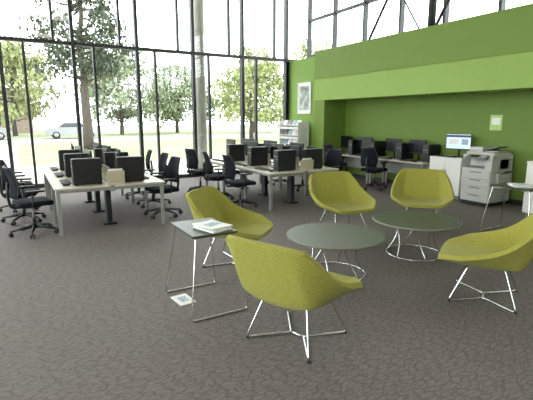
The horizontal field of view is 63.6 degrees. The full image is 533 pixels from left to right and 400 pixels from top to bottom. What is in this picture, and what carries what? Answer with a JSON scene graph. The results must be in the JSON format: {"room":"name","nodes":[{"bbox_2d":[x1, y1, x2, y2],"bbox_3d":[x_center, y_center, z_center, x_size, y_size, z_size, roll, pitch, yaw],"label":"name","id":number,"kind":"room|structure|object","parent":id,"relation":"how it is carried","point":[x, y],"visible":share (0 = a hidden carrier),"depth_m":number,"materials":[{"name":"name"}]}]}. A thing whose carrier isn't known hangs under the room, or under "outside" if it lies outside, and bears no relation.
{"room":"open-plan office","nodes":[
{"label":"open-plan office","id":0,"kind":"room"},
{"bbox_2d":[75,145,82,152],"bbox_3d":[-3.411,-0.739,7.888,0.190,0.499,0.540,-7,13,-33],"label":"computer monitor","id":1,"kind":"object","parent":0,"point":[78,149],"depth_m":7.78,"materials":[{"name":"plastic"}]},
{"bbox_2d":[82,149,91,157],"bbox_3d":[-2.869,-0.565,6.966,0.190,0.499,0.540,-7,13,-34],"label":"computer monitor","id":2,"kind":"object","parent":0,"point":[86,153],"depth_m":6.86,"materials":[{"name":"black plastic"}]},
{"bbox_2d":[93,142,100,153],"bbox_3d":[-3.570,-0.953,9.023,0.190,0.499,0.540,-7,13,-34],"label":"computer monitor","id":3,"kind":"object","parent":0,"point":[96,145],"depth_m":8.95,"materials":[{"name":"black plastic"}]},
{"bbox_2d":[93,148,115,167],"bbox_3d":[-3.263,-0.844,8.721,0.414,0.400,0.175,-6,12,-29],"label":"computer tower","id":4,"kind":"object","parent":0,"point":[97,152],"depth_m":8.58,"materials":[{"name":"black plastic"}]},
{"bbox_2d":[101,145,110,163],"bbox_3d":[-3.028,-0.779,8.101,0.190,0.499,0.540,-8,13,-35],"label":"computer monitor","id":5,"kind":"object","parent":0,"point":[105,148],"depth_m":8.05,"materials":[{"name":"black plastic"}]},
{"bbox_2d":[114,148,120,168],"bbox_3d":[-2.488,-0.606,7.182,0.190,0.499,0.540,-5,12,-24],"label":"computer monitor","id":6,"kind":"object","parent":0,"point":[118,152],"depth_m":7.04,"materials":[{"name":"black plastic"}]},
{"bbox_2d":[226,139,235,143],"bbox_3d":[-0.855,-1.244,10.564,0.190,0.499,0.540,-5,12,-26],"label":"computer monitor","id":7,"kind":"object","parent":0,"point":[228,141],"depth_m":10.49,"materials":[{"name":"black plastic"}]},
{"bbox_2d":[0,173,532,399],"bbox_3d":[-0.815,1.210,3.293,16.000,0.200,18.430,-6,12,-29],"label":"floor","id":8,"kind":"structure","parent":0,"point":[87,313],"depth_m":3.72,"materials":[{"name":"carpet"}]},
{"bbox_2d":[0,171,38,212],"bbox_3d":[-4.714,-0.326,8.097,0.653,1.032,0.684,-7,13,-32],"label":"chair","id":9,"kind":"object","parent":8,"relation":"on","point":[25,182],"visible":0.28,"depth_m":8.03,"materials":[{"name":"black plastic"}]},
{"bbox_2d":[0,160,45,224],"bbox_3d":[-4.123,-0.155,7.191,0.653,1.032,0.684,-3,11,-18],"label":"chair","id":10,"kind":"object","parent":8,"relation":"on","point":[3,178],"visible":0.72,"depth_m":7.16,"materials":[{"name":"black plastic"}]},
{"bbox_2d":[2,165,58,238],"bbox_3d":[-3.515,-0.003,6.391,0.653,1.032,0.684,-9,14,-40],"label":"chair","id":11,"kind":"object","parent":8,"relation":"on","point":[13,188],"visible":1,"depth_m":6.25,"materials":[{"name":"black fabric"}]},
{"bbox_2d":[42,167,164,236],"bbox_3d":[-3.140,-0.137,7.971,1.620,0.710,3.244,-6,12,-29],"label":"desk","id":12,"kind":"object","parent":8,"relation":"on","point":[50,178],"visible":0.7,"depth_m":6.99,"materials":[{"name":"white laminate"}]},
{"bbox_2d":[54,172,64,175],"bbox_3d":[-3.719,-0.463,7.710,0.140,0.023,0.440,-6,12,-29],"label":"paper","id":13,"kind":"object","parent":12,"relation":"on","point":[55,173],"visible":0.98,"depth_m":7.71,"materials":[{"name":"white paper"}]},
{"bbox_2d":[59,179,71,183],"bbox_3d":[-3.178,-0.289,6.788,0.140,0.023,0.440,-6,12,-29],"label":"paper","id":14,"kind":"object","parent":12,"relation":"on","point":[63,181],"visible":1,"depth_m":6.73,"materials":[{"name":"white paper"}]},
{"bbox_2d":[58,149,74,170],"bbox_3d":[-3.829,-0.783,8.399,0.414,0.400,0.175,-6,12,-29],"label":"computer monitor","id":15,"kind":"object","parent":12,"relation":"on","point":[60,152],"depth_m":8.26,"materials":[{"name":"black plastic"}]},
{"bbox_2d":[63,153,82,177],"bbox_3d":[-3.288,-0.609,7.478,0.414,0.400,0.175,-6,12,-29],"label":"computer monitor","id":16,"kind":"object","parent":12,"relation":"on","point":[66,157],"depth_m":7.34,"materials":[{"name":"black plastic"}]},
{"bbox_2d":[70,157,101,185],"bbox_3d":[-2.746,-0.435,6.556,0.414,0.400,0.175,-6,12,-29],"label":"computer monitor","id":17,"kind":"object","parent":12,"relation":"on","point":[85,171],"depth_m":6.48,"materials":[{"name":"black plastic"}]},
{"bbox_2d":[102,164,108,180],"bbox_3d":[-3.140,-0.614,7.881,0.022,0.240,2.708,-6,12,-29],"label":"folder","id":18,"kind":"object","parent":12,"relation":"attached to","point":[105,168],"visible":0.22,"depth_m":6.98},
{"bbox_2d":[103,151,128,168],"bbox_3d":[-2.721,-0.670,7.799,0.414,0.400,0.175,-6,12,-29],"label":"computer monitor","id":19,"kind":"object","parent":12,"relation":"on","point":[108,157],"depth_m":7.66,"materials":[{"name":"black plastic"}]},
{"bbox_2d":[106,168,125,184],"bbox_3d":[-2.310,-0.360,6.589,0.260,0.240,0.120,-6,12,-29],"label":"holder","id":20,"kind":"object","parent":12,"relation":"on","point":[114,176],"visible":1,"depth_m":6.55,"materials":[{"name":"paper"}]},
{"bbox_2d":[115,156,144,181],"bbox_3d":[-2.180,-0.495,6.877,0.414,0.400,0.175,-6,12,-29],"label":"computer monitor","id":21,"kind":"object","parent":12,"relation":"on","point":[133,166],"depth_m":6.81,"materials":[{"name":"black plastic"}]},
{"bbox_2d":[125,149,155,198],"bbox_3d":[-2.787,-0.574,9.412,0.653,1.032,0.684,-4,11,-20],"label":"chair","id":22,"kind":"object","parent":8,"relation":"on","point":[148,161],"visible":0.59,"depth_m":9.45,"materials":[{"name":"black fabric"}]},
{"bbox_2d":[136,152,170,207],"bbox_3d":[-2.238,-0.409,8.537,0.653,1.032,0.684,-6,12,-30],"label":"chair","id":23,"kind":"object","parent":8,"relation":"on","point":[162,163],"visible":0.68,"depth_m":8.62,"materials":[{"name":"black fabric"}]},
{"bbox_2d":[144,156,182,218],"bbox_3d":[-1.825,-0.239,7.638,0.653,1.032,0.684,-7,13,-34],"label":"chair","id":24,"kind":"object","parent":8,"relation":"on","point":[174,162],"visible":0.83,"depth_m":7.65,"materials":[{"name":"black fabric"}]},
{"bbox_2d":[170,293,195,305],"bbox_3d":[-0.796,0.949,4.106,0.160,0.010,0.240,-8,13,-35],"label":"magazine","id":25,"kind":"object","parent":8,"relation":"on","point":[182,299],"visible":1,"depth_m":4.10,"materials":[{"name":"paper"}]},
{"bbox_2d":[185,148,211,192],"bbox_3d":[-1.581,-0.704,10.097,0.653,1.032,0.684,-10,14,-42],"label":"chair","id":26,"kind":"object","parent":8,"relation":"on","point":[192,161],"visible":0.75,"depth_m":9.88,"materials":[{"name":"black fabric"}]},
{"bbox_2d":[165,218,247,321],"bbox_3d":[-0.586,0.600,4.016,0.541,0.730,0.748,-6,12,-29],"label":"side table","id":27,"kind":"object","parent":8,"relation":"on","point":[186,227],"visible":0.84,"depth_m":3.84,"materials":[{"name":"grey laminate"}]},
{"bbox_2d":[192,220,232,233],"bbox_3d":[-0.484,0.234,3.874,0.321,0.039,0.257,10,14,42],"label":"magazine stack","id":28,"kind":"object","parent":27,"relation":"on","point":[211,226],"visible":1,"depth_m":3.82,"materials":[{"name":"paper"}]},
{"bbox_2d":[202,151,233,199],"bbox_3d":[-1.061,-0.536,9.212,0.653,1.032,0.684,-4,11,-18],"label":"chair","id":29,"kind":"object","parent":8,"relation":"on","point":[207,165],"visible":0.73,"depth_m":9.05,"materials":[{"name":"black fabric"}]},
{"bbox_2d":[185,186,273,267],"bbox_3d":[-0.418,0.316,5.122,0.911,0.877,0.959,3,11,18],"label":"lounge chair","id":30,"kind":"object","parent":8,"relation":"on","point":[207,201],"visible":0.7,"depth_m":5.30,"materials":[{"name":"fabric"}]},
{"bbox_2d":[222,154,257,207],"bbox_3d":[-0.542,-0.377,8.367,0.653,1.032,0.684,-6,12,-29],"label":"chair","id":31,"kind":"object","parent":8,"relation":"on","point":[230,170],"visible":0.87,"depth_m":8.19,"materials":[{"name":"black fabric"}]},
{"bbox_2d":[204,159,338,210],"bbox_3d":[-0.044,-0.469,9.727,1.630,0.710,3.244,-6,12,-29],"label":"desk","id":32,"kind":"object","parent":8,"relation":"on","point":[263,175],"visible":0.55,"depth_m":8.79,"materials":[{"name":"white laminate"}]},
{"bbox_2d":[226,144,244,160],"bbox_3d":[-0.733,-1.115,10.156,0.414,0.400,0.175,-6,12,-29],"label":"computer tower","id":33,"kind":"object","parent":32,"relation":"on","point":[237,151],"depth_m":10.08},
{"bbox_2d":[242,138,254,143],"bbox_3d":[-0.474,-1.285,10.780,0.190,0.499,0.540,-7,13,-34],"label":"computer monitor","id":34,"kind":"object","parent":32,"relation":"on","point":[243,139],"depth_m":10.83,"materials":[{"name":"black plastic"}]},
{"bbox_2d":[245,141,257,162],"bbox_3d":[-0.315,-1.071,9.644,0.190,0.499,0.540,-7,13,-32],"label":"computer monitor","id":35,"kind":"object","parent":32,"relation":"on","point":[247,143],"depth_m":9.64,"materials":[{"name":"black plastic"}]},
{"bbox_2d":[247,146,267,165],"bbox_3d":[-0.192,-0.941,9.234,0.414,0.400,0.175,-6,12,-29],"label":"computer tower","id":36,"kind":"object","parent":32,"relation":"on","point":[256,155],"depth_m":9.15,"materials":[{"name":"black plastic"}]},
{"bbox_2d":[255,167,270,170],"bbox_3d":[-0.082,-0.621,8.544,0.140,0.023,0.440,-6,12,-29],"label":"keyboard","id":37,"kind":"object","parent":32,"relation":"on","point":[259,168],"visible":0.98,"depth_m":8.49,"materials":[{"name":"black plastic"}]},
{"bbox_2d":[264,140,276,162],"bbox_3d":[0.067,-1.111,9.859,0.190,0.499,0.540,-7,13,-31],"label":"computer monitor","id":38,"kind":"object","parent":32,"relation":"on","point":[266,142],"depth_m":9.83,"materials":[{"name":"black plastic"}]},
{"bbox_2d":[245,153,298,168],"bbox_3d":[-0.044,-0.946,9.637,0.022,0.240,2.708,-6,12,-29],"label":"divider","id":39,"kind":"object","parent":32,"relation":"attached to","point":[246,157],"visible":0.22,"depth_m":9.41,"materials":[{"name":"grey"}]},
{"bbox_2d":[270,143,283,167],"bbox_3d":[0.228,-0.896,8.720,0.190,0.499,0.540,-5,12,-25],"label":"computer monitor","id":40,"kind":"object","parent":32,"relation":"on","point":[273,146],"depth_m":8.77,"materials":[{"name":"black plastic"}]},
{"bbox_2d":[273,149,295,171],"bbox_3d":[0.350,-0.767,8.312,0.414,0.400,0.175,-6,12,-29],"label":"computer tower","id":41,"kind":"object","parent":32,"relation":"on","point":[284,160],"depth_m":8.23,"materials":[{"name":"black plastic"}]},
{"bbox_2d":[290,142,303,166],"bbox_3d":[0.608,-0.937,8.938,0.190,0.499,0.540,-5,12,-25],"label":"computer monitor","id":42,"kind":"object","parent":32,"relation":"on","point":[295,146],"depth_m":8.82,"materials":[{"name":"black plastic"}]},
{"bbox_2d":[300,158,313,170],"bbox_3d":[0.786,-0.692,8.345,0.260,0.240,0.120,-6,12,-29],"label":"holder","id":43,"kind":"object","parent":32,"relation":"on","point":[306,163],"visible":1,"depth_m":8.31,"materials":[{"name":"paper"}]},
{"bbox_2d":[301,148,322,168],"bbox_3d":[0.916,-0.827,8.633,0.414,0.400,0.175,-6,12,-29],"label":"computer tower","id":44,"kind":"object","parent":32,"relation":"on","point":[316,154],"depth_m":8.57,"materials":[{"name":"black plastic"}]},
{"bbox_2d":[268,144,289,185],"bbox_3d":[0.375,-0.935,11.321,0.653,1.032,0.684,-5,12,-24],"label":"chair","id":45,"kind":"object","parent":8,"relation":"on","point":[275,180],"visible":0.16,"depth_m":11.38,"materials":[{"name":"black fabric"}]},
{"bbox_2d":[225,235,362,363],"bbox_3d":[0.221,0.655,3.328,0.959,0.877,0.911,8,14,38],"label":"lounge chair","id":46,"kind":"object","parent":8,"relation":"on","point":[280,276],"visible":1,"depth_m":2.96,"materials":[{"name":"fabric"}]},
{"bbox_2d":[279,120,308,175],"bbox_3d":[0.845,-1.657,13.463,0.400,1.657,1.070,-6,12,-29],"label":"magazine rack","id":47,"kind":"object","parent":8,"relation":"on","point":[296,131],"visible":0.44,"depth_m":13.18,"materials":[{"name":"white laminate"}]},
{"bbox_2d":[295,146,316,191],"bbox_3d":[0.899,-0.767,10.430,0.653,1.032,0.684,-6,12,-31],"label":"chair","id":48,"kind":"object","parent":8,"relation":"on","point":[308,147],"visible":0.21,"depth_m":10.46,"materials":[{"name":"black plastic"}]},
{"bbox_2d":[313,100,345,170],"bbox_3d":[1.981,-1.870,13.049,1.000,2.230,0.490,-6,12,-29],"label":"wall pier","id":49,"kind":"object","parent":8,"relation":"on","point":[329,115],"depth_m":12.71,"materials":[{"name":"green paint"}]},
{"bbox_2d":[325,149,341,170],"bbox_3d":[1.353,-0.602,9.558,0.653,1.032,0.684,-9,14,-40],"label":"chair","id":50,"kind":"object","parent":8,"relation":"on","point":[333,158],"visible":0.35,"depth_m":9.65,"materials":[{"name":"black fabric"}]},
{"bbox_2d":[323,144,346,165],"bbox_3d":[1.867,-1.032,11.833,0.653,1.032,0.684,-6,12,-27],"label":"chair","id":51,"kind":"object","parent":8,"relation":"on","point":[326,147],"visible":0.23,"depth_m":11.68,"materials":[{"name":"black fabric"}]},
{"bbox_2d":[286,223,384,279],"bbox_3d":[0.755,0.596,4.787,1.070,0.451,1.070,-9,14,-41],"label":"coffee table","id":52,"kind":"object","parent":8,"relation":"on","point":[328,236],"visible":0.79,"depth_m":4.64,"materials":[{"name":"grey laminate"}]},
{"bbox_2d":[309,171,376,226],"bbox_3d":[1.142,0.052,6.517,0.959,0.877,0.911,-4,11,-20],"label":"lounge chair","id":53,"kind":"object","parent":8,"relation":"on","point":[339,192],"visible":0.92,"depth_m":6.73,"materials":[{"name":"fabric"}]},
{"bbox_2d":[360,147,387,190],"bbox_3d":[2.602,-0.777,10.485,0.653,1.032,0.684,-9,14,-41],"label":"chair","id":54,"kind":"object","parent":8,"relation":"on","point":[369,156],"visible":0.96,"depth_m":10.29,"materials":[{"name":"black fabric"}]},
{"bbox_2d":[342,153,429,183],"bbox_3d":[2.942,-0.788,11.416,0.700,0.710,3.500,-6,12,-29],"label":"desk","id":55,"kind":"object","parent":8,"relation":"on","point":[394,165],"visible":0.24,"depth_m":11.35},
{"bbox_2d":[341,136,352,152],"bbox_3d":[2.348,-1.616,12.530,0.190,0.499,0.540,-5,12,-25],"label":"computer monitor","id":56,"kind":"object","parent":55,"relation":"on","point":[344,139],"depth_m":12.55,"materials":[{"name":"black plastic"}]},
{"bbox_2d":[348,140,360,153],"bbox_3d":[2.528,-1.501,12.201,0.414,0.400,0.175,-6,12,-29],"label":"computer tower","id":57,"kind":"object","parent":55,"relation":"on","point":[352,144],"depth_m":12.09,"materials":[{"name":"black plastic"}]},
{"bbox_2d":[358,137,372,154],"bbox_3d":[2.732,-1.493,11.877,0.190,0.499,0.540,-7,13,-31],"label":"computer monitor","id":58,"kind":"object","parent":55,"relation":"on","point":[362,141],"depth_m":11.85,"materials":[{"name":"black plastic"}]},
{"bbox_2d":[370,141,385,155],"bbox_3d":[2.958,-1.363,11.469,0.414,0.400,0.175,-6,12,-29],"label":"computer tower","id":59,"kind":"object","parent":55,"relation":"on","point":[379,146],"depth_m":11.39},
{"bbox_2d":[385,138,400,157],"bbox_3d":[3.248,-1.327,10.999,0.190,0.499,0.540,-5,12,-26],"label":"computer monitor","id":60,"kind":"object","parent":55,"relation":"on","point":[391,143],"depth_m":11.00,"materials":[{"name":"black plastic"}]},
{"bbox_2d":[396,143,412,158],"bbox_3d":[3.428,-1.212,10.669,0.414,0.400,0.175,-6,12,-29],"label":"computer tower","id":61,"kind":"object","parent":55,"relation":"on","point":[402,149],"depth_m":10.57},
{"bbox_2d":[408,139,426,160],"bbox_3d":[3.638,-1.201,10.335,0.190,0.499,0.540,-5,12,-26],"label":"computer monitor","id":62,"kind":"object","parent":55,"relation":"on","point":[415,146],"depth_m":10.33,"materials":[{"name":"black plastic"}]},
{"bbox_2d":[422,144,440,162],"bbox_3d":[3.828,-1.083,9.988,0.414,0.400,0.175,-6,12,-29],"label":"computer tower","id":63,"kind":"object","parent":55,"relation":"on","point":[432,149],"depth_m":9.89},
{"bbox_2d":[373,210,461,261],"bbox_3d":[1.896,0.462,5.497,1.070,0.451,1.070,5,12,25],"label":"coffee table","id":64,"kind":"object","parent":8,"relation":"on","point":[412,220],"visible":0.96,"depth_m":5.37,"materials":[{"name":"glass"}]},
{"bbox_2d":[391,169,454,231],"bbox_3d":[2.483,-0.018,6.890,0.959,0.877,0.911,3,11,17],"label":"lounge chair","id":65,"kind":"object","parent":8,"relation":"on","point":[417,188],"visible":0.95,"depth_m":7.10,"materials":[{"name":"fabric"}]},
{"bbox_2d":[429,155,470,199],"bbox_3d":[4.094,-0.517,9.523,0.565,0.880,0.820,-6,12,-29],"label":"storage cabinet","id":66,"kind":"object","parent":8,"relation":"on","point":[452,167],"visible":0.49,"depth_m":9.20,"materials":[{"name":"grey plastic"}]},
{"bbox_2d":[436,155,455,157],"bbox_3d":[3.932,-0.958,9.415,0.140,0.023,0.440,-6,12,-29],"label":"keyboard","id":67,"kind":"object","parent":66,"relation":"on","point":[436,155],"visible":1,"depth_m":9.37,"materials":[{"name":"black plastic"}]},
{"bbox_2d":[446,134,471,156],"bbox_3d":[4.177,-1.187,9.345,0.190,0.499,0.540,-10,15,-43],"label":"computer monitor","id":68,"kind":"object","parent":66,"relation":"on","point":[458,142],"visible":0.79,"depth_m":9.30,"materials":[{"name":"black plastic"}]},
{"bbox_2d":[438,214,532,314],"bbox_3d":[2.143,0.511,4.091,0.911,0.877,0.959,6,12,29],"label":"lounge chair","id":69,"kind":"object","parent":8,"relation":"on","point":[510,248],"visible":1,"depth_m":4.17,"materials":[{"name":"fabric"}]},
{"bbox_2d":[460,146,515,206],"bbox_3d":[4.421,-0.487,8.588,0.794,1.167,0.788,-6,12,-29],"label":"photocopier","id":70,"kind":"object","parent":8,"relation":"on","point":[488,166],"visible":0.96,"depth_m":8.45,"materials":[{"name":"grey plastic"}]},
{"bbox_2d":[479,183,532,230],"bbox_3d":[3.681,0.156,6.364,0.541,0.730,0.748,-6,12,-29],"label":"side table","id":71,"kind":"object","parent":8,"relation":"on","point":[506,186],"visible":0.82,"depth_m":6.42,"materials":[{"name":"silver laminate"}]},
{"bbox_2d":[507,183,532,187],"bbox_3d":[3.706,-0.215,6.253,0.321,0.039,0.257,2,11,8],"label":"magazine stack","id":72,"kind":"object","parent":71,"relation":"on","point":[515,185],"visible":1,"depth_m":6.16,"materials":[{"name":"paper"}]},
{"bbox_2d":[522,161,532,216],"bbox_3d":[4.952,-0.157,7.346,0.645,0.980,0.770,-6,12,-29],"label":"storage cabinet","id":73,"kind":"object","parent":8,"relation":"on","point":[529,174],"visible":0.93,"depth_m":7.44,"materials":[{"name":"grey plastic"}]},
{"bbox_2d":[289,56,314,145],"bbox_3d":[1.499,-2.653,13.770,0.980,3.500,1.470,-6,12,-29],"label":"wall","id":74,"kind":"structure","parent":0,"point":[302,70],"depth_m":13.32,"materials":[{"name":"green paint"}]},
{"bbox_2d":[0,0,294,188],"bbox_3d":[-5.283,-3.409,10.500,15.800,6.200,0.170,-6,12,-29],"label":"window","id":75,"kind":"structure","parent":74,"relation":"in","point":[71,43],"depth_m":11.86,"materials":[{"name":"paint"}]},
{"bbox_2d":[297,82,311,113],"bbox_3d":[1.165,-3.131,13.231,0.040,0.940,0.710,-6,12,-29],"label":"framed picture","id":76,"kind":"object","parent":74,"relation":"attached to","point":[304,92],"visible":1,"depth_m":13.21,"materials":[{"name":"white paper"}]},
{"bbox_2d":[314,3,532,78],"bbox_3d":[6.014,-2.648,5.772,1.020,0.780,16.660,-6,12,-29],"label":"wall","id":77,"kind":"structure","parent":0,"point":[506,31],"depth_m":8.93,"materials":[{"name":"green paint"}]},
{"bbox_2d":[307,0,505,57],"bbox_3d":[5.888,-4.434,6.176,0.130,2.580,18.050,-6,12,-29],"label":"window","id":78,"kind":"structure","parent":77,"relation":"in","point":[502,3],"depth_m":11.97,"materials":[{"name":"paint"}]},
{"bbox_2d":[368,0,449,39],"bbox_3d":[3.552,-5.058,9.474,0.300,2.577,3.656,-6,12,-29],"label":"brace","id":79,"kind":"object","parent":77,"relation":"on","point":[432,8],"visible":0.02,"depth_m":9.44,"materials":[{"name":"grey metal"}]},
{"bbox_2d":[314,51,532,100],"bbox_3d":[6.023,-1.966,5.906,1.000,0.610,16.660,-6,12,-29],"label":"bulkhead","id":80,"kind":"object","parent":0,"point":[508,72],"depth_m":9.06,"materials":[{"name":"green paint"}]},
{"bbox_2d":[344,90,532,200],"bbox_3d":[6.492,-0.750,6.123,0.200,2.600,16.170,-6,12,-29],"label":"wall alcove","id":81,"kind":"structure","parent":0,"point":[429,118],"depth_m":9.77,"materials":[{"name":"green paint"}]},
{"bbox_2d":[351,173,522,205],"bbox_3d":[6.402,0.489,6.298,0.011,0.100,16.160,-6,12,-29],"label":"baseboard","id":82,"kind":"structure","parent":81,"relation":"attached to","point":[510,201],"depth_m":11.58,"materials":[{"name":"grey plastic"}]},
{"bbox_2d":[489,115,502,129],"bbox_3d":[4.728,-1.592,8.858,0.008,0.310,0.260,-6,12,-29],"label":"notice","id":83,"kind":"object","parent":81,"relation":"attached to","point":[495,120],"depth_m":8.85,"materials":[{"name":"paper"}]},
{"label":"outside","id":84,"kind":"structure","parent":0,"visible":0},
{"bbox_2d":[0,133,278,143],"bbox_3d":[-7.260,-6.185,42.159,150.000,0.019,9.000,-6,12,-29],"label":"street","id":85,"kind":"structure","parent":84,"point":[220,136],"depth_m":38.55,"materials":[{"name":"grey asphalt"}]},
{"bbox_2d":[0,127,11,139],"bbox_3d":[-23.665,-5.685,35.552,4.500,1.450,1.800,-6,12,-29],"label":"car","id":86,"kind":"object","parent":85,"relation":"on","point":[3,133],"visible":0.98,"depth_m":35.64,"materials":[{"name":"silver paint"}]},
{"bbox_2d":[44,122,97,138],"bbox_3d":[-17.603,-6.335,38.991,4.500,1.450,1.800,-6,12,-29],"label":"car","id":87,"kind":"object","parent":85,"relation":"on","point":[64,128],"visible":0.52,"depth_m":37.97,"materials":[{"name":"silver paint"}]},
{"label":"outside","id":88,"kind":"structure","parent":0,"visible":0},
{"bbox_2d":[0,145,237,182],"bbox_3d":[-2.950,-2.940,24.998,100.000,0.014,21.560,-6,12,-29],"label":"pavement","id":89,"kind":"structure","parent":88,"point":[28,171],"depth_m":15.99,"materials":[{"name":"white concrete"}]},
{"bbox_2d":[193,0,206,168],"bbox_3d":[-2.028,-3.970,13.041,0.500,6.440,0.500,-6,12,-29],"label":"column","id":90,"kind":"structure","parent":89,"relation":"on","point":[198,5],"depth_m":12.97,"materials":[{"name":"concrete"}]},
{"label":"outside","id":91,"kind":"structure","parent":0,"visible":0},
{"bbox_2d":[0,124,278,165],"bbox_3d":[-20.120,-10.217,64.065,150.000,0.190,107.560,-6,12,-29],"label":"lawn","id":92,"kind":"structure","parent":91,"point":[45,153],"depth_m":32.43,"materials":[{"name":"green plant"}]},
{"bbox_2d":[0,87,33,132],"bbox_3d":[-47.856,-10.402,49.825,36.600,5.459,12.600,-6,12,-29],"label":"brick building","id":93,"kind":"structure","parent":92,"relation":"on","point":[22,125],"depth_m":53.19,"materials":[{"name":"brick"}]},
{"bbox_2d":[0,32,70,135],"bbox_3d":[-25.814,-11.645,43.803,10.156,10.149,10.279,-1,11,-7],"label":"deciduous tree","id":94,"kind":"object","parent":92,"relation":"on","point":[11,54],"visible":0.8,"depth_m":42.68,"materials":[{"name":"green plant"}]},
{"bbox_2d":[18,0,133,149],"bbox_3d":[-10.116,-8.679,23.579,6.283,11.821,5.961,6,12,30],"label":"pine tree","id":95,"kind":"object","parent":92,"relation":"on","point":[99,13],"visible":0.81,"depth_m":23.18,"materials":[{"name":"green plant"}]},
{"bbox_2d":[67,47,169,134],"bbox_3d":[-16.608,-12.065,47.522,11.944,9.592,9.932,6,12,31],"label":"deciduous tree","id":96,"kind":"object","parent":92,"relation":"on","point":[106,87],"visible":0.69,"depth_m":46.09,"materials":[{"name":"green plant"}]},
{"bbox_2d":[129,57,223,132],"bbox_3d":[-11.250,-13.263,54.208,12.904,9.464,10.802,4,11,19],"label":"deciduous tree","id":97,"kind":"object","parent":92,"relation":"on","point":[174,106],"visible":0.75,"depth_m":52.13,"materials":[{"name":"green plant"}]},
{"bbox_2d":[206,51,282,132],"bbox_3d":[-2.094,-14.033,55.603,12.353,10.453,11.012,-6,12,-29],"label":"deciduous tree","id":98,"kind":"object","parent":92,"relation":"on","point":[275,83],"visible":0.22,"depth_m":54.12,"materials":[{"name":"green plant"}]},
{"bbox_2d":[210,36,282,138],"bbox_3d":[-1.064,-8.742,34.294,7.813,7.960,6.748,-6,12,-29],"label":"deciduous tree","id":99,"kind":"object","parent":92,"relation":"on","point":[262,65],"visible":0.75,"depth_m":33.20,"materials":[{"name":"green plant"}]},
{"bbox_2d":[270,32,344,117],"bbox_3d":[4.454,-9.723,36.543,7.082,9.064,6.914,3,11,18],"label":"deciduous tree","id":100,"kind":"object","parent":92,"relation":"on","point":[303,46],"visible":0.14,"depth_m":35.93,"materials":[{"name":"green plant"}]}
]}

